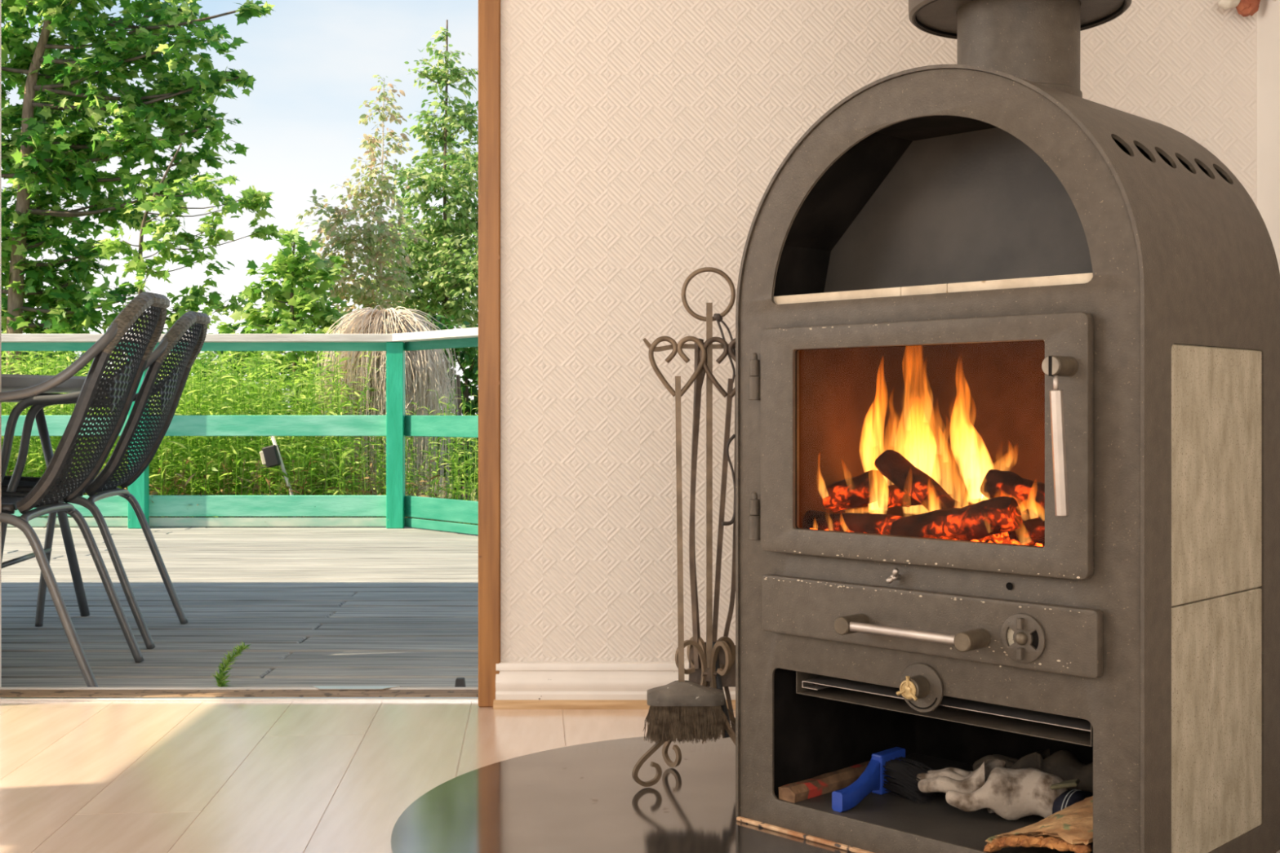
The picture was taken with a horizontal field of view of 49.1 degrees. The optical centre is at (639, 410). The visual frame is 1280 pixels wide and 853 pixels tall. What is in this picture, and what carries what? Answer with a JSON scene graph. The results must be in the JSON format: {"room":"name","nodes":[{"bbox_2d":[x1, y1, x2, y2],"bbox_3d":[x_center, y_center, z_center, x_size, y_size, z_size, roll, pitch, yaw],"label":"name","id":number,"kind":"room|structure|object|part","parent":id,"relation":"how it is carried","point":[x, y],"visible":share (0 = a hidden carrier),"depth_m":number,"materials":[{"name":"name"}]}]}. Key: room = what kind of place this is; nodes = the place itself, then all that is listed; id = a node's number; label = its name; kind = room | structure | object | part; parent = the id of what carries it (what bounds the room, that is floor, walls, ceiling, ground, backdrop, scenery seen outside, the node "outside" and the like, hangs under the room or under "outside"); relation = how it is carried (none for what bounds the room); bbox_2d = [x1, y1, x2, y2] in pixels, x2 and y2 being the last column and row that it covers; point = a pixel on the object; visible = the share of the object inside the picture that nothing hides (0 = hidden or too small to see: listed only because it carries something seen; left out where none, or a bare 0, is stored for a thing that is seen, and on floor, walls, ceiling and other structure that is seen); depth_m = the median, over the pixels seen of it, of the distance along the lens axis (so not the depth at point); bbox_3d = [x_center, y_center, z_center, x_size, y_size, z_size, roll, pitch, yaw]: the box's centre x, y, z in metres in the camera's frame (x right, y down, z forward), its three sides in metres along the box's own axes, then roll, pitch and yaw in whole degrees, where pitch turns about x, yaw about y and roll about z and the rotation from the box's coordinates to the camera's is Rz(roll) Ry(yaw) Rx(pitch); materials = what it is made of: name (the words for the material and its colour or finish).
{"room":"living room","nodes":[
{"label":"living room","id":0,"kind":"room"},
{"bbox_2d":[0,701,735,852],"bbox_3d":[-0.927,0.705,0.230,4.846,0.120,5.760,0,0,0],"label":"floor","id":1,"kind":"structure","parent":0,"point":[76,776],"depth_m":2.59,"materials":[{"name":"laminate"}]},
{"bbox_2d":[391,734,1279,852],"bbox_3d":[0.461,0.642,2.187,1.679,0.006,1.209,0,0,0],"label":"hearth pad","id":2,"kind":"object","parent":1,"relation":"on","point":[583,797],"visible":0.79,"depth_m":2.24,"materials":[{"name":"glass"}]},
{"bbox_2d":[631,266,735,786],"bbox_3d":[0.117,0.194,2.434,0.232,0.886,0.183,0,0,11],"label":"stand","id":3,"kind":"object","parent":2,"relation":"on","point":[708,655],"visible":0.7,"depth_m":2.42,"materials":[{"name":"metal"}]},
{"bbox_3d":[0.051,0.516,2.398,0.140,0.242,0.007,0,0,-25],"label":"leg","id":4,"kind":"part","parent":3,"relation":"part of","materials":[{"name":"metal"}]},
{"bbox_2d":[642,336,726,743],"bbox_3d":[0.076,0.217,2.386,0.144,0.691,0.069,0,0,0],"label":"brush","id":5,"kind":"object","parent":3,"relation":"hanging from","point":[680,709],"visible":1,"depth_m":2.37,"materials":[{"name":"metal"}]},
{"bbox_3d":[0.040,-0.076,2.411,0.051,0.105,0.013,0,0,0],"label":"heart handle","id":6,"kind":"part","parent":5,"relation":"part of","materials":[{"name":"metal"}]},
{"bbox_3d":[0.068,0.204,2.396,0.012,0.527,0.035,0,0,-13],"label":"rod","id":7,"kind":"part","parent":5,"relation":"part of","materials":[{"name":"metal"}]},
{"bbox_3d":[0.089,-0.075,2.405,0.051,0.105,0.013,0,0,0],"label":"heart handle","id":8,"kind":"part","parent":5,"relation":"part of","materials":[{"name":"metal"}]},
{"bbox_3d":[0.080,0.516,2.481,0.007,0.242,0.121,0,0,-38],"label":"leg","id":9,"kind":"part","parent":3,"relation":"part of","materials":[{"name":"metal"}]},
{"bbox_3d":[0.120,0.137,2.430,0.010,0.646,0.010,0,0,0],"label":"rod","id":10,"kind":"part","parent":3,"relation":"part of","materials":[{"name":"metal"}]},
{"bbox_2d":[688,338,735,686],"bbox_3d":[0.130,0.180,2.441,0.090,0.609,0.061,0,0,0],"label":"shovel","id":11,"kind":"object","parent":3,"relation":"hanging from","point":[728,680],"visible":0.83,"depth_m":2.44,"materials":[{"name":"metal"}]},
{"bbox_3d":[0.098,0.163,2.435,0.024,0.574,0.049,0,0,0],"label":"rod","id":12,"kind":"part","parent":11,"relation":"part of","materials":[{"name":"metal"}]},
{"bbox_2d":[699,337,735,737],"bbox_3d":[0.154,0.217,2.411,0.091,0.688,0.058,0,0,27],"label":"poker","id":13,"kind":"object","parent":3,"relation":"hanging from","point":[731,393],"visible":0.66,"depth_m":2.41,"materials":[{"name":"metal"}]},
{"bbox_3d":[0.127,-0.074,2.409,0.051,0.105,0.013,0,0,0],"label":"heart handle","id":14,"kind":"part","parent":13,"relation":"part of","materials":[{"name":"metal"}]},
{"bbox_3d":[0.142,0.175,2.428,0.013,0.461,0.063,0,0,-31],"label":"rod","id":15,"kind":"part","parent":13,"relation":"part of","materials":[{"name":"metal"}]},
{"bbox_3d":[0.176,-0.074,2.403,0.051,0.104,0.013,0,0,0],"label":"heart handle","id":16,"kind":"part","parent":13,"relation":"part of","materials":[{"name":"metal"}]},
{"bbox_3d":[0.158,0.516,2.377,0.007,0.242,0.121,0,0,-36],"label":"leg","id":17,"kind":"part","parent":3,"relation":"part of","materials":[{"name":"metal"}]},
{"bbox_2d":[713,313,735,525],"bbox_3d":[0.147,0.015,2.413,0.041,0.365,0.021,0,0,0],"label":"tongs","id":18,"kind":"object","parent":3,"relation":"hanging from","point":[717,317],"visible":0.95,"depth_m":2.41,"materials":[{"name":"black metal"}]},
{"bbox_3d":[0.173,0.516,2.468,0.121,0.242,0.007,0,0,-36],"label":"leg","id":19,"kind":"part","parent":3,"relation":"part of","materials":[{"name":"metal"}]},
{"bbox_2d":[723,375,735,733],"bbox_3d":[0.166,0.261,2.475,0.050,0.648,0.038,0,0,0],"label":"tongs","id":20,"kind":"object","parent":3,"relation":"attached to","point":[730,614],"visible":0.34,"depth_m":2.47,"materials":[{"name":"metal"}]},
{"bbox_2d":[735,0,1279,852],"bbox_3d":[0.517,0.011,2.088,0.664,1.256,0.513,0,0,45],"label":"wood stove","id":21,"kind":"object","parent":2,"relation":"on","point":[980,264],"visible":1,"depth_m":1.97,"materials":[{"name":"paint"}]},
{"bbox_2d":[778,760,869,803],"bbox_3d":[0.323,0.584,2.231,0.276,0.021,0.034,0,0,-44],"label":"stick","id":22,"kind":"object","parent":21,"relation":"in","point":[826,783],"visible":0.66,"depth_m":2.18,"materials":[{"name":"brown wood"}]},
{"bbox_3d":[0.299,0.301,1.980,0.025,0.025,0.052,0,0,45],"label":"handle post","id":23,"kind":"part","parent":21,"relation":"part of","materials":[{"name":"brown metal"}]},
{"bbox_2d":[802,510,903,534],"bbox_3d":[0.305,0.176,2.129,0.043,0.046,0.248,0,0,-45],"label":"log","id":24,"kind":"object","parent":21,"relation":"in","point":[872,523],"visible":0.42,"depth_m":2.10,"materials":[{"name":"brown wood"}]},
{"bbox_2d":[822,470,887,511],"bbox_3d":[0.317,0.130,2.200,0.148,0.075,0.053,0,0,32],"label":"log","id":25,"kind":"object","parent":21,"relation":"in","point":[865,488],"visible":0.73,"depth_m":2.17,"materials":[{"name":"orange wood"}]},
{"bbox_2d":[859,501,884,514],"bbox_3d":[0.319,0.166,2.309,0.172,0.042,0.040,0,0,37],"label":"log","id":26,"kind":"object","parent":21,"relation":"in","point":[873,508],"visible":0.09,"depth_m":2.25,"materials":[{"name":"yellow wood"}]},
{"bbox_2d":[831,746,942,812],"bbox_3d":[0.376,0.563,2.131,0.098,0.062,0.192,0,0,45],"label":"brush","id":27,"kind":"object","parent":21,"relation":"in","point":[887,771],"visible":0.87,"depth_m":2.15,"materials":[{"name":"blue plastic"}]},
{"bbox_3d":[0.332,0.566,2.126,0.026,0.056,0.126,0,0,37],"label":"handle","id":28,"kind":"part","parent":27,"relation":"part of","materials":[{"name":"blue plastic"}]},
{"bbox_2d":[876,484,922,508],"bbox_3d":[0.404,0.133,2.167,0.073,0.037,0.039,0,0,19],"label":"log","id":29,"kind":"object","parent":21,"relation":"in","point":[894,496],"visible":0.54,"depth_m":2.16,"materials":[{"name":"orange wood"}]},
{"bbox_3d":[0.367,0.381,1.926,0.034,0.033,0.005,0,0,45],"label":"knob","id":30,"kind":"part","parent":21,"relation":"part of","materials":[{"name":"gold metal"}]},
{"bbox_2d":[874,449,964,511],"bbox_3d":[0.421,0.119,2.085,0.049,0.120,0.164,0,0,-40],"label":"log","id":31,"kind":"object","parent":21,"relation":"in","point":[891,464],"visible":0.79,"depth_m":2.08,"materials":[{"name":"brown wood"}]},
{"bbox_3d":[0.392,0.385,1.949,0.068,0.068,0.005,0,0,45],"label":"air knob","id":32,"kind":"part","parent":21,"relation":"part of","materials":[{"name":"paint"}]},
{"bbox_2d":[809,528,1042,546],"bbox_3d":[0.499,0.186,2.073,0.470,0.026,0.291,0,0,45],"label":"embers","id":33,"kind":"object","parent":21,"relation":"on","point":[1002,538],"visible":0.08,"depth_m":1.97},
{"bbox_2d":[1008,518,1044,546],"bbox_3d":[0.556,0.167,1.943,0.087,0.049,0.036,0,0,35],"label":"log","id":34,"kind":"object","parent":33,"relation":"on","point":[1032,531],"visible":0.37,"depth_m":1.94,"materials":[{"name":"brown wood"}]},
{"bbox_3d":[0.377,0.044,1.949,0.017,0.337,0.534,0,0,-45],"label":"fire door","id":35,"kind":"part","parent":21,"relation":"part of","materials":[{"name":"paint"}]},
{"bbox_3d":[0.383,0.292,1.945,0.544,0.086,0.018,0,0,45],"label":"ash drawer","id":36,"kind":"part","parent":21,"relation":"part of","materials":[{"name":"paint"}]},
{"bbox_3d":[0.388,0.081,1.960,0.653,1.108,0.005,0,0,45],"label":"panel","id":37,"kind":"part","parent":21,"relation":"part of","materials":[{"name":"grey metal"}]},
{"bbox_2d":[889,496,1022,541],"bbox_3d":[0.446,0.160,1.987,0.192,0.082,0.048,0,0,39],"label":"log","id":38,"kind":"object","parent":21,"relation":"in","point":[997,515],"visible":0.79,"depth_m":1.96,"materials":[{"name":"brown wood"}]},
{"bbox_3d":[0.436,0.301,1.843,0.025,0.025,0.052,0,0,45],"label":"handle post","id":39,"kind":"part","parent":21,"relation":"part of","materials":[{"name":"brown metal"}]},
{"bbox_2d":[915,759,1093,820],"bbox_3d":[0.522,0.556,2.056,0.264,0.084,0.111,0,0,40],"label":"glove","id":40,"kind":"object","parent":21,"relation":"in","point":[1012,794],"visible":0.87,"depth_m":2.02,"materials":[{"name":"fabric"}]},
{"bbox_2d":[1007,627,1013,645],"bbox_3d":[0.485,0.295,1.830,0.014,0.029,0.001,0,0,45],"label":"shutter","id":41,"kind":"object","parent":21,"relation":"attached to","point":[1010,634],"depth_m":1.83,"materials":[{"name":"white metal"}]},
{"bbox_2d":[979,469,1044,519],"bbox_3d":[0.544,0.122,1.993,0.122,0.076,0.053,0,0,34],"label":"log","id":42,"kind":"object","parent":21,"relation":"in","point":[1029,495],"visible":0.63,"depth_m":1.98,"materials":[{"name":"brown wood"}]},
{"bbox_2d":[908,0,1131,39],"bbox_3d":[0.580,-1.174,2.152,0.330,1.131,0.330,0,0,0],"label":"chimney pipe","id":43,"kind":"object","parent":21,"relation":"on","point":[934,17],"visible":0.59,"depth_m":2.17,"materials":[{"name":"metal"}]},
{"bbox_2d":[973,748,1093,792],"bbox_3d":[0.623,0.552,2.150,0.116,0.084,0.238,0,0,-42],"label":"glove","id":44,"kind":"object","parent":21,"relation":"in","point":[1064,764],"visible":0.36,"depth_m":2.11,"materials":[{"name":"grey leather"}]},
{"bbox_2d":[983,795,1093,852],"bbox_3d":[0.579,0.547,1.890,0.184,0.094,0.171,0,0,-45],"label":"bark slab","id":45,"kind":"object","parent":21,"relation":"in","point":[1070,828],"visible":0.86,"depth_m":1.85,"materials":[{"name":"brown wood"}]},
{"bbox_3d":[0.515,-0.033,1.739,0.007,0.021,0.007,0,0,45],"label":"grip stem","id":46,"kind":"part","parent":21,"relation":"part of","materials":[{"name":"metal"}]},
{"bbox_3d":[0.695,0.081,2.267,0.653,1.106,0.004,0,0,45],"label":"panel","id":47,"kind":"part","parent":21,"relation":"part of","materials":[{"name":"paint"}]},
{"bbox_2d":[500,0,1257,661],"bbox_3d":[-0.927,-0.555,3.155,4.846,2.400,0.190,0,0,0],"label":"wall","id":48,"kind":"structure","parent":0,"point":[642,142],"depth_m":3.06,"materials":[{"name":"beige paint"}]},
{"bbox_2d":[0,0,500,706],"bbox_3d":[-0.911,-0.380,3.143,1.215,2.150,0.194,0,0,0],"label":"door frame","id":49,"kind":"structure","parent":48,"relation":"in","point":[489,11],"depth_m":3.05,"materials":[{"name":"brown wood"}]},
{"bbox_3d":[-0.652,0.634,3.208,0.200,0.002,0.030,0,0,0],"label":"latch plate","id":50,"kind":"part","parent":49,"relation":"part of","materials":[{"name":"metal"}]},
{"bbox_2d":[493,698,735,709],"bbox_3d":[0.514,0.636,3.044,1.663,0.018,0.031,0,0,0],"label":"trim","id":51,"kind":"structure","parent":48,"relation":"attached to","point":[497,704],"depth_m":3.03,"materials":[{"name":"brown wood"}]},
{"bbox_2d":[495,661,735,699],"bbox_3d":[0.516,0.587,3.049,1.659,0.080,0.022,0,0,0],"label":"baseboard","id":52,"kind":"structure","parent":48,"relation":"attached to","point":[516,680],"depth_m":3.04,"materials":[{"name":"white paint"}]},
{"bbox_2d":[1217,0,1276,17],"bbox_3d":[1.318,-0.884,3.005,0.146,0.070,0.064,0,0,29],"label":"wall ornament","id":53,"kind":"object","parent":48,"relation":"attached to","point":[1244,8],"visible":1,"depth_m":3.01,"materials":[{"name":"ceramic"}]},
{"bbox_2d":[1257,0,1279,272],"bbox_3d":[1.421,-0.505,0.205,0.150,2.500,5.710,0,0,0],"label":"wall","id":54,"kind":"structure","parent":0,"point":[1268,11],"depth_m":3.00,"materials":[{"name":"paint"}]},
{"label":"outside","id":55,"kind":"structure","parent":0,"visible":0},
{"bbox_2d":[23,435,476,517],"bbox_3d":[-4.000,1.195,38.400,160.120,0.180,70.000,0,0,0],"label":"ground","id":56,"kind":"structure","parent":55,"point":[182,436],"depth_m":22.87,"materials":[{"name":"green plant"}]},
{"bbox_2d":[1,311,117,413],"bbox_3d":[-6.700,0.057,14.903,2.487,2.276,2.982,0,0,-37],"label":"bush","id":57,"kind":"object","parent":56,"relation":"on","point":[42,322],"visible":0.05,"depth_m":14.55,"materials":[{"name":"green plant"}]},
{"bbox_2d":[1,0,276,446],"bbox_3d":[-4.869,-1.775,11.901,3.338,5.941,2.078,0,0,0],"label":"maple tree","id":58,"kind":"object","parent":56,"relation":"on","point":[33,155],"visible":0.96,"depth_m":11.94,"materials":[{"name":"green plant"}]},
{"bbox_2d":[89,143,293,333],"bbox_3d":[-3.388,-0.413,10.649,1.410,3.216,0.882,0,0,-28],"label":"branch","id":59,"kind":"object","parent":56,"relation":"on","point":[253,200],"visible":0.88,"depth_m":10.55,"materials":[{"name":"green plant"}]},
{"bbox_2d":[1,332,428,517],"bbox_3d":[-3.685,0.342,9.701,4.363,1.709,3.360,0,0,0],"label":"weeds","id":60,"kind":"object","parent":56,"relation":"on","point":[199,398],"visible":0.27,"depth_m":8.79,"materials":[{"name":"green plant"}]},
{"bbox_2d":[4,448,455,528],"bbox_3d":[-3.295,0.704,8.625,5.038,0.986,1.857,0,0,0],"label":"weeds","id":61,"kind":"object","parent":56,"relation":"on","point":[176,480],"visible":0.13,"depth_m":8.36,"materials":[{"name":"green plant"}]},
{"bbox_2d":[155,321,377,451],"bbox_3d":[-4.427,0.060,15.954,3.173,2.269,2.183,0,0,0],"label":"bush","id":62,"kind":"object","parent":56,"relation":"on","point":[243,322],"visible":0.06,"depth_m":15.58,"materials":[{"name":"green plant"}]},
{"bbox_2d":[259,435,296,517],"bbox_3d":[-2.108,0.667,8.320,0.276,1.058,0.100,0,0,0],"label":"garden lamp","id":63,"kind":"object","parent":56,"relation":"on","point":[270,455],"visible":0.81,"depth_m":8.28,"materials":[{"name":"black metal"}]},
{"bbox_2d":[214,227,355,469],"bbox_3d":[-2.498,-0.049,9.930,0.964,2.488,1.008,0,0,-30],"label":"sapling","id":64,"kind":"object","parent":56,"relation":"on","point":[302,300],"visible":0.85,"depth_m":9.90,"materials":[{"name":"green plant"}]},
{"bbox_2d":[295,75,428,318],"bbox_3d":[-2.643,-0.988,13.133,1.052,4.367,1.225,0,0,42],"label":"fruit tree","id":65,"kind":"object","parent":56,"relation":"on","point":[327,227],"visible":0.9,"depth_m":13.11,"materials":[{"name":"green plant"}]},
{"bbox_2d":[313,305,459,519],"bbox_3d":[-1.746,0.243,9.622,1.012,1.910,1.024,0,0,-6],"label":"weeping tree","id":66,"kind":"object","parent":56,"relation":"on","point":[420,375],"visible":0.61,"depth_m":9.41,"materials":[{"name":"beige plant"}]},
{"bbox_2d":[320,385,478,524],"bbox_3d":[-1.347,0.521,8.789,1.339,1.351,1.336,0,0,-26],"label":"weeds","id":67,"kind":"object","parent":56,"relation":"on","point":[460,467],"visible":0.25,"depth_m":8.60,"materials":[{"name":"green plant"}]},
{"bbox_2d":[351,19,478,498],"bbox_3d":[-1.994,-1.421,14.471,1.731,5.232,1.604,0,0,11],"label":"fruit tree","id":68,"kind":"object","parent":56,"relation":"on","point":[443,286],"visible":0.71,"depth_m":14.31,"materials":[{"name":"green plant"}]},
{"bbox_2d":[367,362,478,457],"bbox_3d":[-2.751,0.088,16.609,1.410,2.214,1.997,0,0,-38],"label":"bush","id":69,"kind":"object","parent":56,"relation":"on","point":[451,362],"visible":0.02,"depth_m":16.46,"materials":[{"name":"green plant"}]},
{"bbox_2d":[417,374,478,523],"bbox_3d":[-1.223,0.471,9.857,0.774,1.448,0.623,0,0,12],"label":"bush","id":70,"kind":"object","parent":56,"relation":"on","point":[458,378],"visible":0.24,"depth_m":9.82,"materials":[{"name":"green plant"}]},
{"bbox_2d":[425,305,478,523],"bbox_3d":[-1.420,0.169,11.828,1.084,2.053,1.354,0,0,0],"label":"bush","id":71,"kind":"object","parent":56,"relation":"on","point":[468,354],"visible":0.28,"depth_m":11.63,"materials":[{"name":"green plant"}]},
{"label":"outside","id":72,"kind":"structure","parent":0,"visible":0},
{"bbox_2d":[1,526,478,687],"bbox_3d":[-2.750,0.745,5.675,11.500,0.161,4.850,0,0,0],"label":"deck","id":73,"kind":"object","parent":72,"point":[314,606],"visible":0.31,"depth_m":4.68,"materials":[{"name":"grey wood"}]},
{"bbox_2d":[1,373,108,616],"bbox_3d":[-2.210,0.287,4.060,1.380,0.763,1.380,0,0,0],"label":"garden table","id":74,"kind":"object","parent":73,"relation":"on","point":[10,382],"visible":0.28,"depth_m":4.44,"materials":[{"name":"grey metal"}]},
{"bbox_3d":[-1.853,0.304,4.485,0.029,0.728,0.197,0,0,40],"label":"leg","id":75,"kind":"part","parent":74,"relation":"part of","materials":[{"name":"grey metal"}]},
{"bbox_2d":[0,291,169,687],"bbox_3d":[-1.518,0.189,3.448,0.695,0.959,0.507,0,0,-8],"label":"rattan chair","id":76,"kind":"object","parent":73,"relation":"on","point":[122,386],"visible":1,"depth_m":3.38,"materials":[{"name":"black wicker"}]},
{"bbox_3d":[-1.661,0.221,3.428,0.360,0.024,0.440,0,0,-8],"label":"seat","id":77,"kind":"part","parent":76,"relation":"part of","materials":[{"name":"black wicker"}]},
{"bbox_3d":[-1.502,0.442,3.230,0.512,0.453,0.032,0,0,-6],"label":"leg","id":78,"kind":"part","parent":76,"relation":"part of","materials":[{"name":"grey metal"}]},
{"bbox_3d":[-1.451,0.222,3.225,0.502,0.887,0.072,0,0,-15],"label":"leg","id":79,"kind":"part","parent":76,"relation":"part of","materials":[{"name":"grey metal"}]},
{"bbox_3d":[-1.515,0.222,3.681,0.502,0.887,0.072,0,0,-1],"label":"leg","id":80,"kind":"part","parent":76,"relation":"part of","materials":[{"name":"grey metal"}]},
{"bbox_3d":[-1.340,-0.020,3.473,0.300,0.507,0.424,0,0,-8],"label":"backrest","id":81,"kind":"part","parent":76,"relation":"part of","materials":[{"name":"black wicker"}]},
{"bbox_3d":[-1.563,0.442,3.662,0.512,0.453,0.032,0,0,-10],"label":"leg","id":82,"kind":"part","parent":76,"relation":"part of","materials":[{"name":"grey metal"}]},
{"bbox_2d":[1,311,210,648],"bbox_3d":[-1.621,0.189,4.117,0.695,0.959,0.507,0,0,-7],"label":"rattan chair","id":83,"kind":"object","parent":73,"relation":"on","point":[171,387],"visible":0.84,"depth_m":4.04,"materials":[{"name":"black wicker"}]},
{"bbox_3d":[-1.764,0.221,4.099,0.360,0.024,0.440,0,0,-7],"label":"seat","id":84,"kind":"part","parent":83,"relation":"part of","materials":[{"name":"black wicker"}]},
{"bbox_3d":[-1.558,0.222,3.893,0.502,0.887,0.072,0,0,-14],"label":"leg","id":85,"kind":"part","parent":83,"relation":"part of","materials":[{"name":"grey metal"}]},
{"bbox_3d":[-1.609,0.442,3.898,0.512,0.453,0.032,0,0,-5],"label":"leg","id":86,"kind":"part","parent":83,"relation":"part of","materials":[{"name":"grey metal"}]},
{"bbox_3d":[-1.614,0.222,4.350,0.502,0.887,0.072,0,0,0],"label":"leg","id":87,"kind":"part","parent":83,"relation":"part of","materials":[{"name":"grey metal"}]},
{"bbox_3d":[-1.662,0.442,4.332,0.512,0.453,0.032,0,0,-9],"label":"leg","id":88,"kind":"part","parent":83,"relation":"part of","materials":[{"name":"grey metal"}]},
{"bbox_3d":[-1.442,-0.020,4.139,0.300,0.507,0.424,0,0,-7],"label":"backrest","id":89,"kind":"part","parent":83,"relation":"part of","materials":[{"name":"black wicker"}]},
{"bbox_2d":[210,641,251,687],"bbox_3d":[-0.985,0.611,3.374,0.100,0.114,0.062,0,0,0],"label":"sprout","id":90,"kind":"object","parent":73,"relation":"on","point":[220,677],"visible":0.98,"depth_m":3.38,"materials":[{"name":"green plant"}]},
{"bbox_2d":[1,327,478,535],"bbox_3d":[-3.065,0.117,7.585,8.580,1.097,1.832,0,0,16],"label":"railing","id":91,"kind":"object","parent":73,"relation":"on","point":[395,425],"visible":0.38,"depth_m":7.99,"materials":[{"name":"teal paint"}]},
{"bbox_3d":[-2.842,0.139,7.949,0.095,1.052,0.075,0,0,0],"label":"post","id":92,"kind":"part","parent":91,"relation":"part of","materials":[{"name":"green paint"}]},
{"bbox_3d":[-1.384,0.139,7.949,0.095,1.052,0.075,0,0,0],"label":"post","id":93,"kind":"part","parent":91,"relation":"part of","materials":[{"name":"green paint"}]},
{"bbox_2d":[454,677,466,687],"bbox_3d":[-0.418,0.643,3.262,0.027,0.042,0.027,0,0,0],"label":"door stop","id":94,"kind":"object","parent":73,"relation":"on","point":[460,682],"visible":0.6,"depth_m":3.25,"materials":[{"name":"black rubber"}]}
]}

